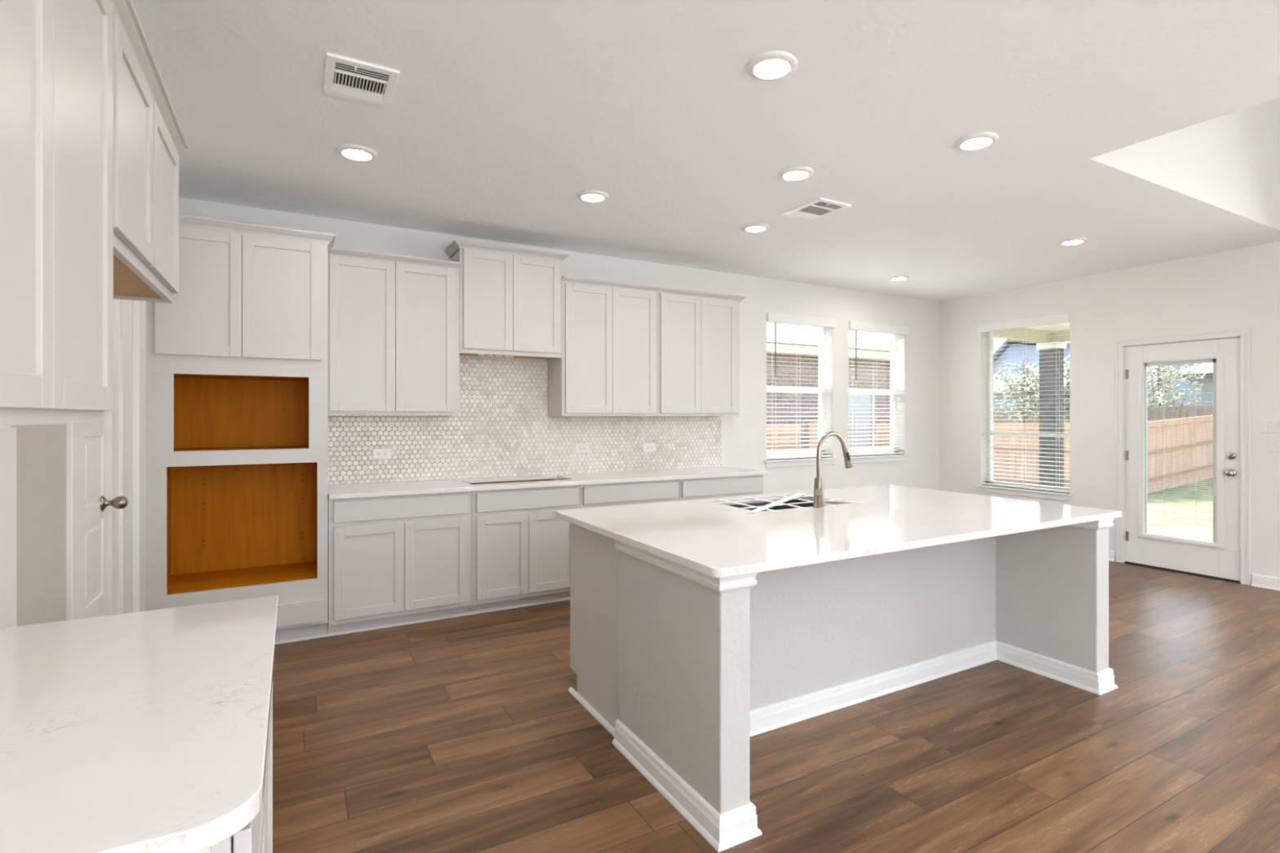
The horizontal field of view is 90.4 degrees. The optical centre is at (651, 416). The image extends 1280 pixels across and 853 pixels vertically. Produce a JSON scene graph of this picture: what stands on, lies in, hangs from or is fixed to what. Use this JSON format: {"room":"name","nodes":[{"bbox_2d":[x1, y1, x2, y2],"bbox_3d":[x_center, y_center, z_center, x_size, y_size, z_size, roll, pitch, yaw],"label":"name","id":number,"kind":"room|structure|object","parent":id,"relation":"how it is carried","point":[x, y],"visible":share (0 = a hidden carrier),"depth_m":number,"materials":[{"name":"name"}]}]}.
{"room":"kitchen","nodes":[
{"label":"kitchen","id":0,"kind":"room"},
{"bbox_2d":[0,299,132,615],"bbox_3d":[-0.838,-0.009,-0.183,0.200,2.783,9.505,0,0,-29],"label":"wall","id":1,"kind":"structure","parent":0,"point":[127,304],"depth_m":3.18,"materials":[{"name":"white paint"}]},
{"bbox_2d":[0,426,16,628],"bbox_3d":[-1.745,0.706,1.637,0.012,1.352,0.527,0,0,-29],"label":"trim","id":2,"kind":"structure","parent":1,"relation":"attached to","point":[7,435],"depth_m":1.82,"materials":[{"name":"white"}]},
{"bbox_2d":[11,423,66,626],"bbox_3d":[-2.003,0.704,2.085,0.003,1.357,0.506,0,0,-29],"label":"wall","id":3,"kind":"structure","parent":1,"relation":"attached to","point":[41,449],"depth_m":2.08,"materials":[{"name":"grey paint"}]},
{"bbox_2d":[0,0,113,426],"bbox_3d":[-1.246,-0.527,1.111,0.358,1.082,0.900,0,0,-29],"label":"upper cabinet","id":4,"kind":"object","parent":1,"relation":"attached to","point":[56,56],"visible":1,"depth_m":1.20,"materials":[{"name":"grey paint"}]},
{"bbox_2d":[66,422,84,620],"bbox_3d":[-2.168,0.322,2.393,0.020,2.120,0.190,0,0,-29],"label":"trim","id":5,"kind":"structure","parent":1,"relation":"attached to","point":[75,433],"depth_m":2.34,"materials":[{"name":"white wood"}]},
{"bbox_2d":[84,410,128,618],"bbox_3d":[-2.314,0.361,2.678,0.123,2.018,0.452,0,0,-29],"label":"door","id":6,"kind":"structure","parent":1,"relation":"in","point":[97,503],"depth_m":2.70,"materials":[{"name":"white wood"}]},
{"bbox_2d":[109,298,124,615],"bbox_3d":[-2.478,0.332,2.942,0.020,2.100,0.160,0,0,-29],"label":"trim","id":7,"kind":"structure","parent":1,"relation":"attached to","point":[116,416],"depth_m":2.94,"materials":[{"name":"white wood"}]},
{"bbox_2d":[132,300,145,613],"bbox_3d":[-2.697,0.157,3.340,0.030,2.450,0.150,0,0,-29],"label":"trim","id":8,"kind":"structure","parent":1,"relation":"attached to","point":[138,306],"depth_m":3.28,"materials":[{"name":"white wood"}]},
{"bbox_2d":[111,0,187,302],"bbox_3d":[-1.725,-0.756,1.958,0.358,0.624,1.043,0,0,-29],"label":"upper cabinet","id":9,"kind":"object","parent":1,"relation":"attached to","point":[148,137],"visible":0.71,"depth_m":1.93,"materials":[{"name":"grey paint"}]},
{"bbox_2d":[275,596,569,644],"bbox_3d":[-0.929,1.373,4.633,4.340,0.019,0.018,0,0,-29],"label":"trim","id":10,"kind":"structure","parent":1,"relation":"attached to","point":[446,616],"depth_m":4.25,"materials":[{"name":"white wood"}]},
{"bbox_2d":[178,197,939,494],"bbox_3d":[0.157,-0.009,5.952,7.970,2.783,0.200,0,0,-29],"label":"wall","id":11,"kind":"structure","parent":0,"point":[743,437],"depth_m":6.45,"materials":[{"name":"white paint"}]},
{"bbox_2d":[328,247,461,415],"bbox_3d":[-1.830,-0.559,4.500,0.855,1.098,0.367,0,0,-29],"label":"upper cabinet","id":12,"kind":"object","parent":11,"relation":"attached to","point":[393,320],"visible":0.88,"depth_m":4.35,"materials":[{"name":"grey paint"}]},
{"bbox_2d":[444,239,568,360],"bbox_3d":[-1.115,-0.867,4.903,0.875,0.806,0.367,0,0,-29],"label":"upper cabinet","id":13,"kind":"object","parent":11,"relation":"attached to","point":[510,297],"visible":0.97,"depth_m":4.75,"materials":[{"name":"grey paint"}]},
{"bbox_2d":[478,354,513,357],"bbox_3d":[-1.171,-0.465,4.786,0.270,0.018,0.008,0,0,-29],"label":"paper sheet","id":14,"kind":"object","parent":13,"relation":"hanging from","point":[491,355],"visible":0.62,"depth_m":4.79,"materials":[{"name":"white"}]},
{"bbox_2d":[328,355,721,484],"bbox_3d":[-0.810,0.001,5.283,3.397,0.954,0.011,0,0,-29],"label":"tile backsplash","id":15,"kind":"structure","parent":11,"relation":"attached to","point":[503,427],"depth_m":5.09,"materials":[{"name":"grey tile"}]},
{"bbox_2d":[373,448,391,459],"bbox_3d":[-1.961,0.270,4.621,0.128,0.080,0.009,0,0,-29],"label":"wall outlet","id":16,"kind":"object","parent":15,"relation":"attached to","point":[386,453],"visible":1,"depth_m":4.62,"materials":[{"name":"white plastic"}]},
{"bbox_2d":[377,451,386,456],"bbox_3d":[-1.960,0.270,4.619,0.068,0.034,0.003,0,0,-29],"label":"socket","id":17,"kind":"object","parent":16,"relation":"attached to","point":[379,453],"depth_m":4.62,"materials":[{"name":"grey plastic"}]},
{"bbox_2d":[575,443,589,453],"bbox_3d":[-0.589,0.267,5.397,0.128,0.080,0.009,0,0,-29],"label":"wall outlet","id":18,"kind":"object","parent":15,"relation":"attached to","point":[580,448],"visible":1,"depth_m":5.39,"materials":[{"name":"white plastic"}]},
{"bbox_2d":[578,446,586,450],"bbox_3d":[-0.588,0.267,5.394,0.068,0.034,0.003,0,0,-29],"label":"socket","id":19,"kind":"object","parent":18,"relation":"attached to","point":[580,448],"depth_m":5.39,"materials":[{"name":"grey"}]},
{"bbox_2d":[643,443,655,452],"bbox_3d":[-0.019,0.274,5.718,0.128,0.080,0.009,0,0,-29],"label":"wall outlet","id":20,"kind":"object","parent":15,"relation":"attached to","point":[647,447],"visible":1,"depth_m":5.71,"materials":[{"name":"white plastic"}]},
{"bbox_2d":[646,445,653,449],"bbox_3d":[-0.018,0.274,5.716,0.068,0.034,0.003,0,0,-29],"label":"socket","id":21,"kind":"object","parent":20,"relation":"attached to","point":[648,447],"depth_m":5.72,"materials":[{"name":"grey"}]},
{"bbox_2d":[547,275,660,416],"bbox_3d":[-0.396,-0.554,5.309,0.864,1.096,0.367,0,0,-29],"label":"upper cabinet","id":22,"kind":"object","parent":11,"relation":"attached to","point":[607,365],"visible":0.99,"depth_m":5.15,"materials":[{"name":"grey paint"}]},
{"bbox_2d":[657,286,746,416],"bbox_3d":[0.381,-0.554,5.748,0.916,1.096,0.367,0,0,-29],"label":"upper cabinet","id":23,"kind":"object","parent":11,"relation":"attached to","point":[698,332],"visible":0.91,"depth_m":5.58,"materials":[{"name":"grey paint"}]},
{"bbox_2d":[764,326,836,467],"bbox_3d":[1.523,-0.268,6.686,0.974,1.560,0.205,0,0,-29],"label":"window","id":24,"kind":"structure","parent":11,"relation":"in","point":[822,415],"depth_m":6.82,"materials":[{"name":"white plastic"}]},
{"bbox_2d":[766,312,835,459],"bbox_3d":[1.555,-0.310,6.644,0.936,1.483,0.097,0,0,-29],"label":"window blind","id":25,"kind":"object","parent":24,"relation":"attached to","point":[775,317],"visible":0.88,"depth_m":6.60,"materials":[{"name":"white plastic"}]},
{"bbox_2d":[848,333,908,463],"bbox_3d":[2.526,-0.268,7.253,0.974,1.560,0.205,0,0,-29],"label":"window","id":26,"kind":"structure","parent":11,"relation":"in","point":[864,459],"depth_m":7.38,"materials":[{"name":"white plastic"}]},
{"bbox_2d":[848,320,907,456],"bbox_3d":[2.558,-0.310,7.210,0.936,1.483,0.097,0,0,-29],"label":"window blind","id":27,"kind":"object","parent":26,"relation":"attached to","point":[852,325],"visible":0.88,"depth_m":7.19,"materials":[{"name":"white plastic"}]},
{"bbox_2d":[131,0,1279,302],"bbox_3d":[2.544,-1.461,1.728,7.970,0.120,9.905,0,0,-29],"label":"ceiling","id":28,"kind":"structure","parent":0,"point":[500,113],"depth_m":3.06,"materials":[{"name":"white paint"}]},
{"bbox_2d":[336,143,377,161],"bbox_3d":[-1.558,-1.392,3.356,0.198,0.018,0.198,0,0,-29],"label":"recessed light","id":29,"kind":"object","parent":28,"relation":"in","point":[350,151],"visible":1,"depth_m":3.33,"materials":[{"name":"beige"}]},
{"bbox_2d":[342,149,370,159],"bbox_3d":[-1.558,-1.391,3.356,0.135,0.012,0.135,0,0,-29],"label":"diffuser","id":30,"kind":"object","parent":29,"relation":"attached to","point":[348,153],"depth_m":3.35,"materials":[{"name":"beige plastic"}]},
{"bbox_2d":[323,52,399,107],"bbox_3d":[-1.215,-1.391,2.646,0.264,0.020,0.333,0,0,-29],"label":"ceiling vent","id":31,"kind":"object","parent":28,"relation":"in","point":[346,77],"visible":1,"depth_m":2.63,"materials":[{"name":"white metal"}]},
{"bbox_2d":[577,190,608,202],"bbox_3d":[-0.373,-1.392,4.016,0.198,0.018,0.198,0,0,-29],"label":"recessed light","id":32,"kind":"object","parent":28,"relation":"in","point":[590,196],"visible":1,"depth_m":3.99,"materials":[{"name":"beige plastic"}]},
{"bbox_2d":[582,194,603,200],"bbox_3d":[-0.373,-1.391,4.016,0.135,0.012,0.135,0,0,-29],"label":"diffuser","id":33,"kind":"object","parent":32,"relation":"attached to","point":[584,197],"depth_m":4.01,"materials":[{"name":"beige plastic"}]},
{"bbox_2d":[742,222,768,232],"bbox_3d":[0.766,-1.392,4.683,0.198,0.018,0.198,0,0,-29],"label":"recessed light","id":34,"kind":"object","parent":28,"relation":"in","point":[754,227],"visible":1,"depth_m":4.65,"materials":[{"name":"beige"}]},
{"bbox_2d":[746,226,764,231],"bbox_3d":[0.766,-1.391,4.683,0.135,0.012,0.135,0,0,-29],"label":"diffuser","id":35,"kind":"object","parent":34,"relation":"attached to","point":[748,228],"depth_m":4.68,"materials":[{"name":"beige plastic"}]},
{"bbox_2d":[746,50,797,80],"bbox_3d":[0.479,-1.392,2.527,0.198,0.018,0.198,0,0,-29],"label":"recessed light","id":36,"kind":"object","parent":28,"relation":"in","point":[773,64],"visible":1,"depth_m":2.50,"materials":[{"name":"white plastic"}]},
{"bbox_2d":[755,59,789,76],"bbox_3d":[0.479,-1.391,2.527,0.135,0.012,0.135,0,0,-29],"label":"diffuser","id":37,"kind":"object","parent":36,"relation":"attached to","point":[763,68],"depth_m":2.52,"materials":[{"name":"beige plastic"}]},
{"bbox_2d":[778,165,813,181],"bbox_3d":[0.828,-1.392,3.643,0.198,0.018,0.198,0,0,-29],"label":"recessed light","id":38,"kind":"object","parent":28,"relation":"in","point":[799,172],"visible":1,"depth_m":3.62,"materials":[{"name":"beige plastic"}]},
{"bbox_2d":[783,171,808,179],"bbox_3d":[0.828,-1.391,3.643,0.135,0.012,0.135,0,0,-29],"label":"diffuser","id":39,"kind":"object","parent":38,"relation":"attached to","point":[787,175],"depth_m":3.64,"materials":[{"name":"beige plastic"}]},
{"bbox_2d":[782,197,851,220],"bbox_3d":[1.107,-1.391,4.272,0.280,0.020,0.360,0,0,-29],"label":"ceiling vent","id":40,"kind":"object","parent":28,"relation":"in","point":[820,207],"visible":1,"depth_m":4.25,"materials":[{"name":"white metal"}]},
{"bbox_2d":[888,275,910,280],"bbox_3d":[2.486,-1.392,6.378,0.198,0.018,0.198,0,0,-29],"label":"recessed light","id":41,"kind":"object","parent":28,"relation":"in","point":[900,277],"visible":1,"depth_m":6.33,"materials":[{"name":"beige"}]},
{"bbox_2d":[892,277,906,279],"bbox_3d":[2.486,-1.391,6.378,0.135,0.012,0.135,0,0,-29],"label":"diffuser","id":42,"kind":"object","parent":41,"relation":"attached to","point":[893,278],"depth_m":6.37,"materials":[{"name":"beige plastic"}]},
{"bbox_2d":[954,131,998,150],"bbox_3d":[1.645,-1.392,3.217,0.198,0.018,0.198,0,0,-29],"label":"recessed light","id":43,"kind":"object","parent":28,"relation":"in","point":[978,140],"visible":1,"depth_m":3.19,"materials":[{"name":"beige plastic"}]},
{"bbox_2d":[961,137,991,148],"bbox_3d":[1.645,-1.391,3.217,0.135,0.012,0.135,0,0,-29],"label":"diffuser","id":44,"kind":"object","parent":43,"relation":"attached to","point":[970,143],"depth_m":3.21,"materials":[{"name":"beige plastic"}]},
{"bbox_2d":[1057,237,1087,245],"bbox_3d":[3.343,-1.392,5.048,0.198,0.018,0.198,0,0,-29],"label":"recessed light","id":45,"kind":"object","parent":28,"relation":"in","point":[1073,241],"visible":1,"depth_m":5.02,"materials":[{"name":"beige plastic"}]},
{"bbox_2d":[1062,240,1082,244],"bbox_3d":[3.343,-1.391,5.048,0.135,0.012,0.135,0,0,-29],"label":"diffuser","id":46,"kind":"object","parent":45,"relation":"attached to","point":[1064,242],"depth_m":5.05,"materials":[{"name":"beige plastic"}]},
{"bbox_2d":[272,560,1279,852],"bbox_3d":[2.544,1.457,1.728,7.970,0.150,9.905,0,0,-29],"label":"floor","id":47,"kind":"structure","parent":0,"point":[466,734],"depth_m":2.62,"materials":[{"name":"brown wood"}]},
{"bbox_2d":[195,684,272,852],"bbox_3d":[-1.045,0.946,1.072,0.672,0.872,1.015,0,0,-29],"label":"base cabinet","id":48,"kind":"object","parent":47,"relation":"on","point":[256,837],"visible":0.19,"depth_m":1.10,"materials":[{"name":"grey paint"}]},
{"bbox_2d":[0,595,278,852],"bbox_3d":[-1.036,0.494,1.070,0.684,0.030,1.075,0,0,-29],"label":"countertop","id":49,"kind":"structure","parent":48,"relation":"on","point":[147,731],"depth_m":0.98,"materials":[{"name":"stone"}]},
{"bbox_2d":[145,214,335,639],"bbox_3d":[-2.520,0.127,3.961,0.946,2.511,0.625,0,0,-29],"label":"tall cabinet","id":50,"kind":"object","parent":47,"relation":"on","point":[237,365],"visible":0.91,"depth_m":3.87,"materials":[{"name":"grey paint"}]},
{"bbox_2d":[327,491,471,632],"bbox_3d":[-1.761,0.946,4.401,0.879,0.872,0.606,0,0,-29],"label":"base cabinet","id":51,"kind":"object","parent":47,"relation":"on","point":[397,558],"visible":0.91,"depth_m":4.12,"materials":[{"name":"grey paint"}]},
{"bbox_2d":[328,466,768,499],"bbox_3d":[-0.633,0.494,5.028,3.460,0.030,0.627,0,0,-29],"label":"countertop","id":52,"kind":"structure","parent":51,"relation":"on","point":[448,486],"depth_m":4.73,"materials":[{"name":"stone"}]},
{"bbox_2d":[468,479,579,611],"bbox_3d":[-1.028,0.946,4.815,0.801,0.872,0.606,0,0,-29],"label":"base cabinet","id":53,"kind":"object","parent":47,"relation":"on","point":[521,551],"visible":0.71,"depth_m":4.53,"materials":[{"name":"grey paint"}]},
{"bbox_2d":[556,479,679,508],"bbox_3d":[-0.295,0.946,5.229,0.878,0.872,0.606,0,0,-29],"label":"base cabinet","id":54,"kind":"object","parent":47,"relation":"on","point":[595,495],"visible":0.27,"depth_m":4.95,"materials":[{"name":"grey paint"}]},
{"bbox_2d":[679,475,763,501],"bbox_3d":[0.470,0.946,5.662,0.876,0.872,0.606,0,0,-29],"label":"base cabinet","id":55,"kind":"object","parent":47,"relation":"on","point":[740,486],"visible":0.24,"depth_m":5.38,"materials":[{"name":"grey paint"}]},
{"bbox_2d":[568,518,1118,852],"bbox_3d":[0.955,0.946,3.226,2.486,0.872,1.382,0,0,-29],"label":"kitchen island","id":56,"kind":"object","parent":47,"relation":"on","point":[682,665],"visible":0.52,"depth_m":2.95,"materials":[{"name":"grey paint"}]},
{"bbox_2d":[553,484,1121,577],"bbox_3d":[0.945,0.494,3.237,2.514,0.030,1.443,0,0,-29],"label":"island countertop","id":57,"kind":"structure","parent":56,"relation":"on","point":[717,540],"depth_m":2.83,"materials":[{"name":"stone"}]},
{"bbox_2d":[718,499,776,511],"bbox_3d":[0.514,0.478,3.443,0.028,0.001,0.510,0,0,-28],"label":"tape strip","id":58,"kind":"object","parent":57,"relation":"on","point":[718,500],"visible":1,"depth_m":3.45,"materials":[{"name":"white"}]},
{"bbox_2d":[709,494,813,504],"bbox_3d":[0.660,0.477,3.681,0.790,0.001,0.030,0,0,-29],"label":"tape strip","id":59,"kind":"object","parent":57,"relation":"on","point":[813,495],"visible":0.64,"depth_m":3.65,"materials":[{"name":"white"}]},
{"bbox_2d":[746,493,806,512],"bbox_3d":[0.722,0.476,3.570,0.050,0.001,0.927,0,0,29],"label":"tape strip","id":60,"kind":"object","parent":57,"relation":"on","point":[778,502],"visible":1,"depth_m":3.50,"materials":[{"name":"white"}]},
{"bbox_2d":[747,497,808,508],"bbox_3d":[0.696,0.478,3.546,0.028,0.001,0.511,0,0,-26],"label":"tape strip","id":61,"kind":"object","parent":57,"relation":"on","point":[748,497],"visible":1,"depth_m":3.52,"materials":[{"name":"white"}]},
{"bbox_2d":[728,499,827,511],"bbox_3d":[0.726,0.616,3.569,0.699,0.210,0.454,0,0,-29],"label":"sink","id":62,"kind":"object","parent":57,"relation":"in","point":[805,504],"visible":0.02,"depth_m":3.85,"materials":[{"name":"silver metal"}]},
{"bbox_2d":[733,498,843,509],"bbox_3d":[0.768,0.477,3.489,0.790,0.001,0.030,0,0,-30],"label":"tape strip","id":63,"kind":"object","parent":57,"relation":"on","point":[837,499],"visible":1,"depth_m":3.48,"materials":[{"name":"white"}]},
{"bbox_2d":[777,495,836,506],"bbox_3d":[0.878,0.478,3.649,0.026,0.001,0.511,0,0,-26],"label":"tape strip","id":64,"kind":"object","parent":57,"relation":"on","point":[778,495],"visible":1,"depth_m":3.65,"materials":[{"name":"white"}]},
{"bbox_2d":[813,431,853,508],"bbox_3d":[0.962,0.278,3.414,0.328,0.402,0.085,0,0,-41],"label":"faucet","id":65,"kind":"object","parent":57,"relation":"on","point":[819,498],"visible":1,"depth_m":3.35,"materials":[{"name":"silver metal"}]},
{"bbox_2d":[824,500,866,503],"bbox_3d":[1.066,0.475,3.571,0.275,0.001,0.026,0,0,27],"label":"tape strip","id":66,"kind":"object","parent":57,"relation":"on","point":[824,500],"visible":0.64,"depth_m":3.57,"materials":[{"name":"white"}]},
{"bbox_2d":[939,241,1279,585],"bbox_3d":[5.927,-1.368,3.639,0.200,5.500,9.505,0,0,-29],"label":"wall","id":67,"kind":"structure","parent":0,"point":[1236,288],"depth_m":6.14,"materials":[{"name":"white paint"}]},
{"bbox_2d":[977,331,1072,501],"bbox_3d":[4.058,-0.098,6.879,0.205,1.900,1.014,0,0,-29],"label":"window","id":68,"kind":"structure","parent":67,"relation":"in","point":[1065,496],"depth_m":7.22,"materials":[{"name":"white plastic"}]},
{"bbox_2d":[977,312,1070,493],"bbox_3d":[4.009,-0.141,6.859,0.097,1.823,0.976,0,0,-29],"label":"window blind","id":69,"kind":"object","parent":68,"relation":"attached to","point":[1063,317],"visible":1,"depth_m":6.81,"materials":[{"name":"white plastic"}]},
{"bbox_2d":[993,321,1069,342],"bbox_3d":[6.611,-1.238,5.889,3.195,0.240,7.750,0,0,-29],"label":"patio cover","id":70,"kind":"object","parent":67,"relation":"attached to","point":[1044,339],"visible":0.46,"depth_m":9.18,"materials":[{"name":"white wood"}]},
{"bbox_2d":[1108,550,1115,561],"bbox_3d":[3.957,1.333,6.894,0.027,0.099,1.900,0,0,-29],"label":"baseboard","id":71,"kind":"structure","parent":67,"relation":"attached to","point":[1112,554],"depth_m":6.08,"materials":[{"name":"white wood"}]},
{"bbox_2d":[1147,364,1212,541],"bbox_3d":[4.704,0.289,5.667,0.012,1.595,0.470,0,0,-29],"label":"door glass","id":72,"kind":"object","parent":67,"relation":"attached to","point":[1148,365],"depth_m":5.67,"materials":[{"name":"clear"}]},
{"bbox_2d":[1125,337,1239,581],"bbox_3d":[4.678,0.351,5.643,0.115,2.029,0.860,0,0,-29],"label":"door","id":73,"kind":"structure","parent":67,"relation":"in","point":[1220,557],"depth_m":5.57,"materials":[{"name":"white wood"}]},
{"bbox_2d":[1115,327,1250,585],"bbox_3d":[4.760,0.324,5.684,0.219,2.116,0.979,0,0,-29],"label":"trim","id":74,"kind":"structure","parent":67,"relation":"attached to","point":[1244,334],"depth_m":5.37,"materials":[{"name":"white wood"}]},
{"bbox_2d":[1251,573,1279,591],"bbox_3d":[6.528,1.333,2.344,0.027,0.099,6.560,0,0,-29],"label":"baseboard","id":75,"kind":"structure","parent":67,"relation":"attached to","point":[1257,580],"depth_m":5.12,"materials":[{"name":"white wood"}]},
{"bbox_2d":[1262,417,1279,432],"bbox_3d":[4.978,0.064,5.101,0.014,0.119,0.103,0,0,-29],"label":"light switch","id":76,"kind":"object","parent":67,"relation":"attached to","point":[1269,424],"visible":1,"depth_m":5.10,"materials":[{"name":"white plastic"}]},
{"bbox_2d":[1120,97,1279,213],"bbox_3d":[3.776,-2.820,4.304,3.290,2.597,0.120,0,0,-29],"label":"wall","id":77,"kind":"structure","parent":0,"point":[1237,153],"depth_m":4.36,"materials":[{"name":"white paint"}]},
{"label":"outside","id":78,"kind":"structure","parent":0,"visible":0},
{"bbox_2d":[1147,477,1213,535],"bbox_3d":[17.491,1.757,25.963,64.000,0.470,52.000,0,0,-29],"label":"lawn","id":79,"kind":"structure","parent":78,"point":[1151,495],"depth_m":12.61,"materials":[{"name":"green plant"}]},
{"bbox_2d":[766,425,801,452],"bbox_3d":[0.145,0.822,9.258,5.360,1.400,0.062,0,0,-29],"label":"wooden fence","id":80,"kind":"object","parent":79,"relation":"on","point":[768,431],"visible":0.05,"depth_m":10.38,"materials":[{"name":"brown wood"}]},
{"bbox_2d":[808,420,818,450],"bbox_3d":[2.742,0.787,10.738,0.140,1.470,0.120,0,0,-29],"label":"fence post","id":81,"kind":"object","parent":79,"relation":"on","point":[812,422],"visible":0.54,"depth_m":10.70,"materials":[{"name":"brown wood"}]},
{"bbox_2d":[766,321,890,450],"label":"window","id":82,"kind":"structure","parent":79,"relation":"on","point":[806,407],"depth_m":14.10,"materials":[{"name":"brick"}]},
{"bbox_2d":[993,359,1064,422],"bbox_3d":[15.951,-0.446,27.038,3.036,4.041,3.185,0,0,-29],"label":"tree","id":83,"kind":"object","parent":79,"relation":"on","point":[1006,380],"visible":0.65,"depth_m":26.94,"materials":[{"name":"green plant"}]},
{"bbox_2d":[874,414,1213,493],"bbox_3d":[11.807,0.878,15.847,17.850,2.216,0.062,0,0,-29],"label":"wooden fence","id":84,"kind":"object","parent":79,"relation":"on","point":[1202,423],"visible":0.34,"depth_m":16.74,"materials":[{"name":"brown wood"}]},
{"bbox_2d":[1035,341,1066,487],"bbox_3d":[5.992,0.155,9.519,0.290,2.543,0.290,0,0,-29],"label":"patio column","id":85,"kind":"structure","parent":79,"relation":"on","point":[1046,407],"depth_m":9.44,"materials":[{"name":"stone"}]},
{"bbox_2d":[1037,351,1069,422],"bbox_3d":[14.124,-0.236,21.603,1.991,3.984,1.869,0,0,5],"label":"tree","id":86,"kind":"object","parent":79,"relation":"on","point":[1066,394],"visible":0.2,"depth_m":21.46,"materials":[{"name":"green plant"}]},
{"bbox_2d":[993,339,1200,408],"bbox_3d":[24.272,-1.478,36.525,12.600,6.120,9.620,0,0,-29],"label":"neighbor house","id":87,"kind":"structure","parent":79,"relation":"on","point":[1007,356],"depth_m":35.59,"materials":[{"name":"blue"}]},
{"bbox_2d":[993,405,1213,422],"bbox_3d":[14.249,0.577,35.789,0.062,1.990,31.700,0,0,-29],"label":"wooden fence","id":88,"kind":"object","parent":79,"relation":"on","point":[1153,414],"visible":0.03,"depth_m":25.14,"materials":[{"name":"brown wood"}]},
{"bbox_2d":[1147,363,1206,406],"bbox_3d":[21.559,-0.895,27.006,3.292,4.960,3.372,0,0,4],"label":"tree","id":89,"kind":"object","parent":79,"relation":"on","point":[1162,369],"visible":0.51,"depth_m":26.47,"materials":[{"name":"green plant"}]},
{"bbox_2d":[1147,527,1213,542],"bbox_3d":[6.348,1.554,5.740,2.600,0.255,7.750,0,0,-29],"label":"patio slab","id":90,"kind":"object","parent":79,"relation":"on","point":[1172,533],"depth_m":7.67,"materials":[{"name":"concrete"}]},
{"bbox_2d":[1168,362,1213,406],"bbox_3d":[29.300,-0.878,22.849,4.700,5.120,16.160,0,0,-29],"label":"neighbor house","id":91,"kind":"structure","parent":79,"relation":"on","point":[1209,401],"depth_m":27.96,"materials":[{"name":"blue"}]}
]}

